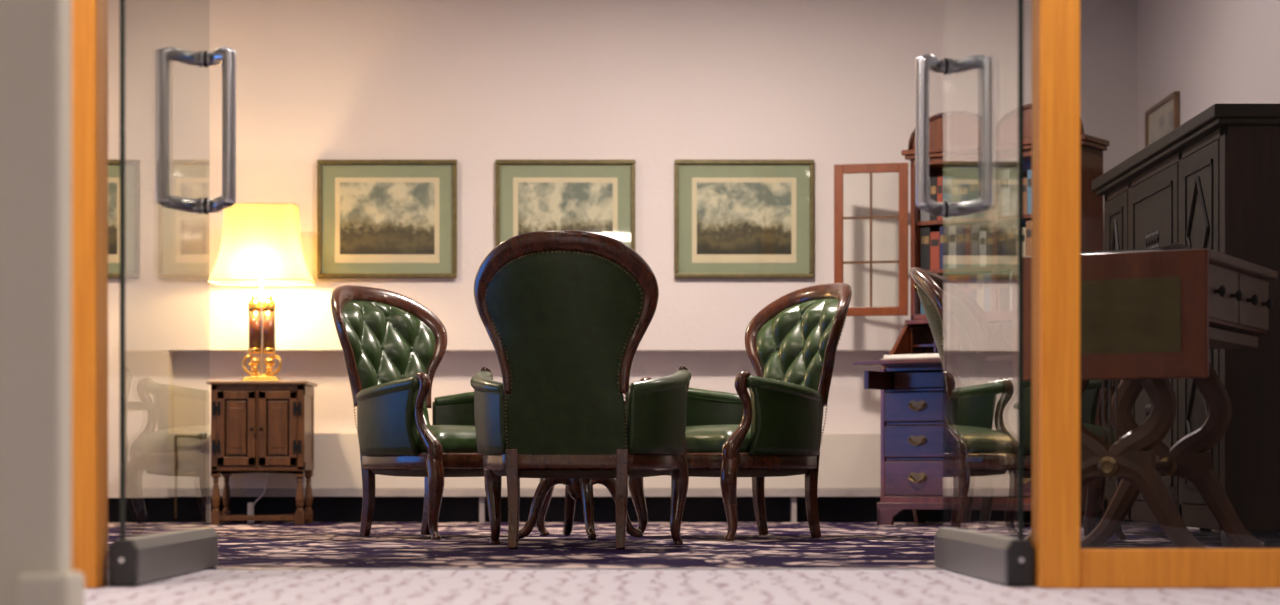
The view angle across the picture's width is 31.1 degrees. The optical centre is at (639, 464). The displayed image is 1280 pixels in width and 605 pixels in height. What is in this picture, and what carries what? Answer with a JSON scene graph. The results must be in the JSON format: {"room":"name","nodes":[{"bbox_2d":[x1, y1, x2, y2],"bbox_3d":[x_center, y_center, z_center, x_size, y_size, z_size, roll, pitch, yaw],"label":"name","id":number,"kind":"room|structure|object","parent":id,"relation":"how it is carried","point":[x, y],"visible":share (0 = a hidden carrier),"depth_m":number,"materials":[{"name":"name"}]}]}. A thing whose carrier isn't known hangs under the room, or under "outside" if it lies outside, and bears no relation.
{"room":"hallway","nodes":[
{"label":"hallway","id":0,"kind":"room"},
{"bbox_2d":[0,0,71,604],"bbox_3d":[-1.433,-1.070,3.873,0.935,2.700,0.085,0,0,0],"label":"wall pier","id":1,"kind":"object","parent":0,"point":[36,35],"depth_m":3.83,"materials":[{"name":"paint"}]},
{"bbox_2d":[16,571,84,604],"bbox_3d":[-0.990,0.230,3.862,0.090,0.100,0.125,0,0,0],"label":"baseboard","id":2,"kind":"structure","parent":1,"relation":"attached to","point":[66,588],"depth_m":3.80,"materials":[{"name":"paint"}]},
{"bbox_2d":[108,0,1136,497],"bbox_3d":[-0.590,-1.130,11.350,6.220,2.580,0.300,0,0,0],"label":"wall","id":3,"kind":"structure","parent":0,"point":[654,84],"depth_m":11.20,"materials":[{"name":"beige paint"}]},
{"bbox_2d":[108,160,139,277],"bbox_3d":[-2.773,-1.196,11.185,0.680,0.575,0.028,0,0,0],"label":"framed print","id":4,"kind":"object","parent":3,"relation":"attached to","point":[132,167],"visible":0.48,"depth_m":11.18},
{"bbox_2d":[108,182,116,253],"bbox_3d":[-2.773,-1.200,11.185,0.460,0.349,0.001,0,0,0],"label":"print","id":5,"kind":"object","parent":4,"relation":"attached to","point":[112,186],"depth_m":11.18},
{"bbox_2d":[254,473,268,505],"bbox_3d":[-1.836,-0.004,11.129,0.109,0.433,0.028,0,0,-45],"label":"lead","id":6,"kind":"object","parent":3,"relation":"attached to","point":[268,473],"visible":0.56,"depth_m":11.14,"materials":[{"name":"white plastic"}]},
{"bbox_2d":[317,160,456,277],"bbox_3d":[-1.229,-1.196,11.185,0.680,0.575,0.028,0,0,0],"label":"framed print","id":7,"kind":"object","parent":3,"relation":"attached to","point":[376,218],"visible":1,"depth_m":11.18},
{"bbox_2d":[167,489,880,496],"bbox_3d":[0.062,0.135,11.248,4.715,0.040,0.164,0,0,0],"label":"trim","id":8,"kind":"structure","parent":3,"relation":"attached to","point":[170,492],"depth_m":11.16,"materials":[{"name":"black wood"}]},
{"bbox_2d":[168,433,880,488],"bbox_3d":[0.062,-0.020,11.250,4.715,0.270,0.160,0,0,0],"label":"radiator","id":9,"kind":"object","parent":3,"relation":"attached to","point":[847,460],"depth_m":11.17,"materials":[{"name":"white metal"}]},
{"bbox_2d":[495,160,634,250],"bbox_3d":[-0.363,-1.196,11.185,0.680,0.575,0.028,0,0,0],"label":"framed print","id":10,"kind":"object","parent":3,"relation":"attached to","point":[595,196],"visible":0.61,"depth_m":11.18},
{"bbox_2d":[108,497,1132,522],"bbox_3d":[-0.590,0.228,11.400,6.020,0.145,0.200,0,0,0],"label":"baseboard","id":11,"kind":"structure","parent":3,"relation":"attached to","point":[189,509],"depth_m":11.30,"materials":[{"name":"black wood"}]},
{"bbox_2d":[674,160,813,277],"bbox_3d":[0.506,-1.196,11.185,0.680,0.575,0.028,0,0,0],"label":"framed print","id":12,"kind":"object","parent":3,"relation":"attached to","point":[733,218],"visible":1,"depth_m":11.18},
{"bbox_2d":[85,522,1279,604],"bbox_3d":[-0.590,0.330,2.650,6.620,0.100,17.700,0,0,0],"label":"floor","id":13,"kind":"structure","parent":0,"point":[201,587],"depth_m":6.10,"materials":[{"name":"pink carpet"}]},
{"bbox_2d":[174,433,206,518],"bbox_3d":[-2.178,0.052,11.134,0.162,0.415,0.033,0,0,5],"label":"pipe","id":14,"kind":"object","parent":13,"relation":"on","point":[200,436],"visible":1,"depth_m":11.14,"materials":[{"name":"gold metal"}]},
{"bbox_2d":[248,502,253,522],"bbox_3d":[-1.870,0.230,11.055,0.030,0.100,0.030,0,0,0],"label":"socket","id":15,"kind":"object","parent":13,"relation":"on","point":[250,504],"visible":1,"depth_m":11.04,"materials":[{"name":"white plastic"}]},
{"bbox_2d":[206,381,316,524],"bbox_3d":[-1.798,-0.057,10.949,0.475,0.674,0.362,0,0,0],"label":"base cabinet","id":16,"kind":"object","parent":13,"relation":"on","point":[257,426],"visible":1,"depth_m":10.80,"materials":[{"name":"brown wood"}]},
{"bbox_2d":[207,202,315,380],"bbox_3d":[-1.800,-0.819,10.950,0.488,0.850,0.351,0,0,0],"label":"table lamp","id":17,"kind":"object","parent":16,"relation":"on","point":[261,245],"visible":0.96,"depth_m":10.84,"materials":[{"name":"yellow fabric"}]},
{"bbox_2d":[331,285,554,539],"bbox_3d":[-0.840,-0.218,9.023,0.767,1.003,0.773,0,0,36],"label":"tufted armchair","id":18,"kind":"object","parent":13,"relation":"on","point":[393,346],"visible":0.9,"depth_m":8.95,"materials":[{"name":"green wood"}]},
{"bbox_2d":[417,425,477,452],"bbox_3d":[-0.749,-0.098,8.960,0.514,0.116,0.644,0,0,36],"label":"seat cushion","id":19,"kind":"object","parent":18,"relation":"on","point":[444,438],"depth_m":8.66,"materials":[{"name":"green leather"}]},
{"bbox_2d":[470,230,690,548],"bbox_3d":[-0.230,-0.239,7.807,0.773,1.044,0.767,0,0,6],"label":"tufted armchair","id":20,"kind":"object","parent":13,"relation":"on","point":[566,315],"visible":1,"depth_m":7.61,"materials":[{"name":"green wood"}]},
{"bbox_2d":[519,402,641,539],"bbox_3d":[-0.227,0.020,8.560,0.660,0.506,0.660,0,0,-7],"label":"pedestal table","id":21,"kind":"object","parent":13,"relation":"on","point":[575,489],"visible":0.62,"depth_m":8.51,"materials":[{"name":"brown wood"}]},
{"bbox_2d":[217,568,946,569],"bbox_3d":[-0.155,0.278,6.150,1.950,0.004,0.020,0,0,0],"label":"trim","id":22,"kind":"structure","parent":13,"relation":"on","point":[217,568],"depth_m":6.14,"materials":[{"name":"metal"}]},
{"bbox_2d":[628,283,851,540],"bbox_3d":[0.445,-0.218,8.931,0.767,1.003,0.773,0,0,-31],"label":"tufted armchair","id":23,"kind":"object","parent":13,"relation":"on","point":[775,430],"visible":0.96,"depth_m":8.81,"materials":[{"name":"green leather"}]},
{"bbox_2d":[685,424,750,452],"bbox_3d":[0.352,-0.098,8.871,0.514,0.116,0.644,0,0,-31],"label":"seat cushion","id":24,"kind":"object","parent":23,"relation":"on","point":[700,438],"depth_m":8.59,"materials":[{"name":"green leather"}]},
{"bbox_2d":[834,103,1109,524],"bbox_3d":[1.440,-0.686,10.582,1.241,1.932,0.740,0,0,35],"label":"secretary desk","id":25,"kind":"object","parent":13,"relation":"on","point":[920,463],"visible":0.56,"depth_m":10.64,"materials":[{"name":"brown wood"}]},
{"bbox_2d":[881,353,939,359],"bbox_3d":[1.285,-0.488,10.433,0.320,0.022,0.220,0,0,35],"label":"open folder","id":26,"kind":"object","parent":25,"relation":"on","point":[936,355],"visible":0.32,"depth_m":10.35,"materials":[{"name":"white paper"}]},
{"bbox_2d":[921,177,932,220],"bbox_3d":[1.384,-1.255,10.915,0.049,0.208,0.130,0,0,35],"label":"book","id":27,"kind":"object","parent":25,"relation":"on","point":[925,216],"visible":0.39,"depth_m":10.86,"materials":[{"name":"grey paper"}]},
{"bbox_2d":[921,227,939,269],"bbox_3d":[1.385,-1.020,10.917,0.048,0.200,0.134,0,0,35],"label":"book","id":28,"kind":"object","parent":25,"relation":"on","point":[925,232],"visible":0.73,"depth_m":10.86,"materials":[{"name":"black paper"}]},
{"bbox_2d":[930,177,936,220],"bbox_3d":[1.425,-1.253,10.898,0.034,0.204,0.150,0,0,35],"label":"book","id":29,"kind":"object","parent":25,"relation":"on","point":[933,181],"visible":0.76,"depth_m":10.84,"materials":[{"name":"paper"}]},
{"bbox_2d":[930,232,939,269],"bbox_3d":[1.427,-1.009,10.889,0.048,0.178,0.138,0,0,35],"label":"book","id":30,"kind":"object","parent":25,"relation":"on","point":[934,236],"visible":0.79,"depth_m":10.83,"materials":[{"name":"red paper"}]},
{"bbox_2d":[937,177,942,219],"bbox_3d":[1.449,-1.253,10.872,0.030,0.205,0.135,0,0,35],"label":"book","id":31,"kind":"object","parent":25,"relation":"on","point":[939,179],"visible":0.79,"depth_m":10.82,"materials":[{"name":"red paper"}]},
{"bbox_2d":[940,226,948,268],"bbox_3d":[1.471,-1.020,10.866,0.044,0.200,0.150,0,0,35],"label":"book","id":32,"kind":"object","parent":25,"relation":"on","point":[944,231],"visible":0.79,"depth_m":10.80,"materials":[{"name":"paper"}]},
{"bbox_2d":[949,226,955,268],"bbox_3d":[1.501,-1.020,10.833,0.038,0.200,0.130,0,0,35],"label":"book","id":33,"kind":"object","parent":25,"relation":"on","point":[952,229],"visible":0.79,"depth_m":10.78,"materials":[{"name":"grey paper"}]},
{"bbox_2d":[943,176,963,219],"bbox_3d":[1.481,-1.252,10.850,0.043,0.203,0.135,0,0,35],"label":"book","id":34,"kind":"object","parent":25,"relation":"on","point":[947,181],"visible":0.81,"depth_m":10.79,"materials":[{"name":"beige paper"}]},
{"bbox_2d":[947,275,959,284],"bbox_3d":[1.497,-0.800,10.834,0.047,0.180,0.127,0,0,35],"label":"book","id":35,"kind":"object","parent":25,"relation":"on","point":[953,278],"visible":0.23,"depth_m":10.78,"materials":[{"name":"brown paper"}]},
{"bbox_2d":[952,179,961,218],"bbox_3d":[1.518,-1.245,10.832,0.034,0.189,0.147,0,0,35],"label":"book","id":36,"kind":"object","parent":25,"relation":"on","point":[955,182],"visible":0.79,"depth_m":10.77,"materials":[{"name":"beige paper"}]},
{"bbox_2d":[957,275,962,289],"bbox_3d":[1.531,-0.798,10.813,0.028,0.176,0.133,0,0,35],"label":"book","id":37,"kind":"object","parent":25,"relation":"on","point":[959,278],"visible":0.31,"depth_m":10.76,"materials":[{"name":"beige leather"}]},
{"bbox_2d":[956,225,964,267],"bbox_3d":[1.536,-1.020,10.811,0.042,0.200,0.134,0,0,35],"label":"book","id":38,"kind":"object","parent":25,"relation":"on","point":[960,230],"visible":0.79,"depth_m":10.76,"materials":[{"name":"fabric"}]},
{"bbox_2d":[959,179,968,218],"bbox_3d":[1.549,-1.242,10.799,0.049,0.182,0.130,0,0,35],"label":"book","id":39,"kind":"object","parent":25,"relation":"on","point":[963,184],"visible":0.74,"depth_m":10.74,"materials":[{"name":"beige paper"}]},
{"bbox_2d":[965,225,970,267],"bbox_3d":[1.567,-1.020,10.788,0.030,0.199,0.133,0,0,35],"label":"book","id":40,"kind":"object","parent":25,"relation":"on","point":[967,227],"visible":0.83,"depth_m":10.73,"materials":[{"name":"brown paper"}]},
{"bbox_2d":[963,274,976,294],"bbox_3d":[1.557,-0.800,10.793,0.032,0.180,0.128,0,0,35],"label":"book","id":41,"kind":"object","parent":25,"relation":"on","point":[965,276],"visible":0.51,"depth_m":10.74,"materials":[{"name":"beige paper"}]},
{"bbox_2d":[969,174,976,217],"bbox_3d":[1.588,-1.252,10.774,0.038,0.204,0.134,0,0,35],"label":"book","id":42,"kind":"object","parent":25,"relation":"on","point":[972,178],"visible":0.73,"depth_m":10.72,"materials":[{"name":"paper"}]},
{"bbox_2d":[969,276,976,301],"bbox_3d":[1.594,-0.796,10.782,0.038,0.172,0.153,0,0,35],"label":"book","id":43,"kind":"object","parent":25,"relation":"on","point":[972,279],"visible":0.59,"depth_m":10.72,"materials":[{"name":"beige paper"}]},
{"bbox_2d":[977,274,983,310],"bbox_3d":[1.625,-0.798,10.760,0.033,0.176,0.154,0,0,35],"label":"book","id":44,"kind":"object","parent":25,"relation":"on","point":[980,278],"visible":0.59,"depth_m":10.70,"materials":[{"name":"beige paper"}]},
{"bbox_2d":[977,173,984,217],"bbox_3d":[1.624,-1.253,10.755,0.038,0.206,0.144,0,0,35],"label":"book","id":45,"kind":"object","parent":25,"relation":"on","point":[979,176],"visible":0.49,"depth_m":10.70,"materials":[{"name":"beige paper"}]},
{"bbox_2d":[971,224,991,266],"bbox_3d":[1.599,-1.020,10.766,0.042,0.200,0.134,0,0,35],"label":"book","id":46,"kind":"object","parent":25,"relation":"on","point":[976,228],"visible":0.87,"depth_m":10.71,"materials":[{"name":"beige paper"}]},
{"bbox_2d":[980,231,985,266],"bbox_3d":[1.637,-1.004,10.752,0.032,0.167,0.154,0,0,35],"label":"book","id":47,"kind":"object","parent":25,"relation":"on","point":[982,233],"visible":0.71,"depth_m":10.69,"materials":[{"name":"beige paper"}]},
{"bbox_2d":[984,273,991,310],"bbox_3d":[1.651,-0.800,10.734,0.034,0.180,0.140,0,0,35],"label":"book","id":48,"kind":"object","parent":25,"relation":"on","point":[987,276],"visible":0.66,"depth_m":10.68,"materials":[{"name":"beige paper"}]},
{"bbox_2d":[985,208,991,216],"bbox_3d":[1.657,-1.249,10.733,0.036,0.197,0.146,0,0,35],"label":"book","id":49,"kind":"object","parent":25,"relation":"on","point":[988,213],"visible":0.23,"depth_m":10.67,"materials":[{"name":"beige paper"}]},
{"bbox_2d":[986,231,991,266],"bbox_3d":[1.669,-1.004,10.725,0.048,0.167,0.146,0,0,35],"label":"book","id":50,"kind":"object","parent":25,"relation":"on","point":[988,233],"visible":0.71,"depth_m":10.67,"materials":[{"name":"beige paper"}]},
{"bbox_2d":[991,274,999,310],"bbox_3d":[1.688,-0.797,10.716,0.042,0.174,0.153,0,0,35],"label":"book","id":51,"kind":"object","parent":25,"relation":"on","point":[991,274],"visible":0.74,"depth_m":10.65,"materials":[{"name":"white paper"}]},
{"bbox_2d":[998,172,999,215],"bbox_3d":[1.690,-1.254,10.713,0.036,0.207,0.150,0,0,35],"label":"book","id":52,"kind":"object","parent":25,"relation":"on","point":[998,172],"visible":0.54,"depth_m":10.64,"materials":[{"name":"beige paper"}]},
{"bbox_2d":[998,225,1005,265],"bbox_3d":[1.707,-1.014,10.693,0.046,0.188,0.137,0,0,35],"label":"book","id":53,"kind":"object","parent":25,"relation":"on","point":[1001,228],"visible":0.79,"depth_m":10.63,"materials":[{"name":"grey paper"}]},
{"bbox_2d":[1000,272,1009,310],"bbox_3d":[1.721,-0.800,10.680,0.049,0.180,0.133,0,0,35],"label":"book","id":54,"kind":"object","parent":25,"relation":"on","point":[1004,276],"visible":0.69,"depth_m":10.62,"materials":[{"name":"beige paper"}]},
{"bbox_2d":[1000,170,1017,215],"bbox_3d":[1.723,-1.257,10.683,0.050,0.213,0.140,0,0,35],"label":"book","id":55,"kind":"object","parent":25,"relation":"on","point":[1005,175],"visible":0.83,"depth_m":10.62,"materials":[{"name":"beige paper"}]},
{"bbox_2d":[1010,272,1011,309],"bbox_3d":[1.758,-0.800,10.654,0.037,0.180,0.132,0,0,35],"label":"book","id":56,"kind":"object","parent":25,"relation":"on","point":[1010,272],"visible":0.24,"depth_m":10.61,"materials":[{"name":"beige paper"}]},
{"bbox_2d":[1010,177,1017,214],"bbox_3d":[1.765,-1.238,10.651,0.050,0.175,0.135,0,0,35],"label":"book","id":57,"kind":"object","parent":25,"relation":"on","point":[1014,180],"visible":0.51,"depth_m":10.60,"materials":[{"name":"beige paper"}]},
{"bbox_2d":[1006,222,1025,264],"bbox_3d":[1.752,-1.019,10.668,0.050,0.197,0.148,0,0,35],"label":"book","id":58,"kind":"object","parent":25,"relation":"on","point":[1010,227],"visible":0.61,"depth_m":10.61,"materials":[{"name":"paper"}]},
{"bbox_2d":[1016,227,1025,256],"bbox_3d":[1.792,-1.006,10.638,0.046,0.172,0.146,0,0,35],"label":"book","id":59,"kind":"object","parent":25,"relation":"on","point":[1024,228],"visible":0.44,"depth_m":10.57,"materials":[{"name":"beige paper"}]},
{"bbox_2d":[1023,178,1026,213],"bbox_3d":[1.804,-1.235,10.630,0.034,0.169,0.144,0,0,35],"label":"book","id":60,"kind":"object","parent":25,"relation":"on","point":[1024,179],"visible":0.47,"depth_m":10.57,"materials":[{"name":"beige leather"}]},
{"bbox_2d":[1026,221,1031,255],"bbox_3d":[1.825,-1.020,10.604,0.042,0.200,0.127,0,0,35],"label":"book","id":61,"kind":"object","parent":25,"relation":"on","point":[1028,223],"visible":0.3,"depth_m":10.56,"materials":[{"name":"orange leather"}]},
{"bbox_2d":[1027,170,1031,213],"bbox_3d":[1.832,-1.252,10.608,0.032,0.204,0.142,0,0,35],"label":"book","id":62,"kind":"object","parent":25,"relation":"on","point":[1029,172],"visible":0.37,"depth_m":10.56,"materials":[{"name":"blue paper"}]},
{"bbox_2d":[910,267,1126,540],"bbox_3d":[1.351,-0.218,8.279,0.767,1.003,0.773,0,0,20],"label":"tufted armchair","id":63,"kind":"object","parent":13,"relation":"on","point":[985,413],"visible":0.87,"depth_m":8.11,"materials":[{"name":"green leather"}]},
{"bbox_2d":[1083,423,1118,445],"bbox_3d":[1.456,-0.098,8.244,0.514,0.116,0.644,0,0,20],"label":"seat cushion","id":64,"kind":"object","parent":63,"relation":"on","point":[1097,430],"depth_m":8.06,"materials":[{"name":"green leather"}]},
{"bbox_2d":[1012,248,1277,547],"bbox_3d":[1.536,-0.162,7.010,0.631,0.902,0.889,0,0,28],"label":"table","id":65,"kind":"object","parent":13,"relation":"on","point":[1148,319],"visible":0.73,"depth_m":6.66,"materials":[{"name":"brown wood"}]},
{"bbox_2d":[1080,243,1194,253],"bbox_3d":[1.396,-0.625,6.769,0.430,0.021,0.225,0,0,28],"label":"sheet music","id":66,"kind":"object","parent":65,"relation":"on","point":[1176,246],"visible":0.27,"depth_m":6.64,"materials":[{"name":"white paper"}]},
{"bbox_2d":[1092,104,1279,547],"bbox_3d":[2.155,-0.460,8.670,0.500,1.480,2.080,0,0,0],"label":"sideboard","id":67,"kind":"object","parent":13,"relation":"on","point":[1212,181],"visible":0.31,"depth_m":7.67,"materials":[{"name":"brown wood"}]},
{"bbox_2d":[1080,548,1279,587],"bbox_3d":[1.710,-0.970,5.275,1.421,2.500,0.100,0,0,0],"label":"window frame","id":68,"kind":"structure","parent":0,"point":[1099,567],"depth_m":5.22,"materials":[{"name":"orange wood"}]},
{"bbox_2d":[1133,0,1279,538],"bbox_3d":[2.470,-1.070,8.275,0.100,2.700,6.050,0,0,0],"label":"wall","id":69,"kind":"structure","parent":0,"point":[1211,52],"depth_m":9.84,"materials":[{"name":"beige paint"}]},
{"bbox_2d":[1145,91,1179,146],"bbox_3d":[2.405,-1.435,10.600,0.028,0.480,0.600,0,0,0],"label":"framed print","id":70,"kind":"object","parent":69,"relation":"attached to","point":[1163,117],"visible":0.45,"depth_m":10.58,"materials":[{"name":"beige paper"}]},
{"bbox_3d":[-0.590,-1.070,5.275,6.020,2.700,0.110,0,0,0],"label":"wall partition","id":71,"kind":"structure","parent":0,"visible":0},
{"bbox_2d":[72,0,107,587],"bbox_3d":[-1.282,-0.970,5.275,0.097,2.500,0.120,0,0,0],"label":"trim","id":72,"kind":"structure","parent":71,"relation":"attached to","point":[89,17],"depth_m":5.21,"materials":[{"name":"orange wood"}]},
{"bbox_2d":[109,0,235,585],"bbox_3d":[-1.188,-0.967,5.793,0.216,2.487,1.053,0,0,0],"label":"door","id":73,"kind":"structure","parent":71,"relation":"in","point":[138,560],"depth_m":6.12,"materials":[{"name":"clear glass"}]},
{"bbox_2d":[915,0,1033,585],"bbox_3d":[0.856,-0.967,5.793,0.216,2.487,1.053,0,0,-2],"label":"door","id":74,"kind":"structure","parent":71,"relation":"in","point":[1006,560],"depth_m":6.12,"materials":[{"name":"clear glass"}]},
{"bbox_2d":[1032,0,1079,587],"bbox_3d":[0.954,-0.970,5.275,0.091,2.500,0.120,0,0,0],"label":"trim","id":75,"kind":"structure","parent":71,"relation":"attached to","point":[1055,23],"depth_m":5.21,"materials":[{"name":"orange wood"}]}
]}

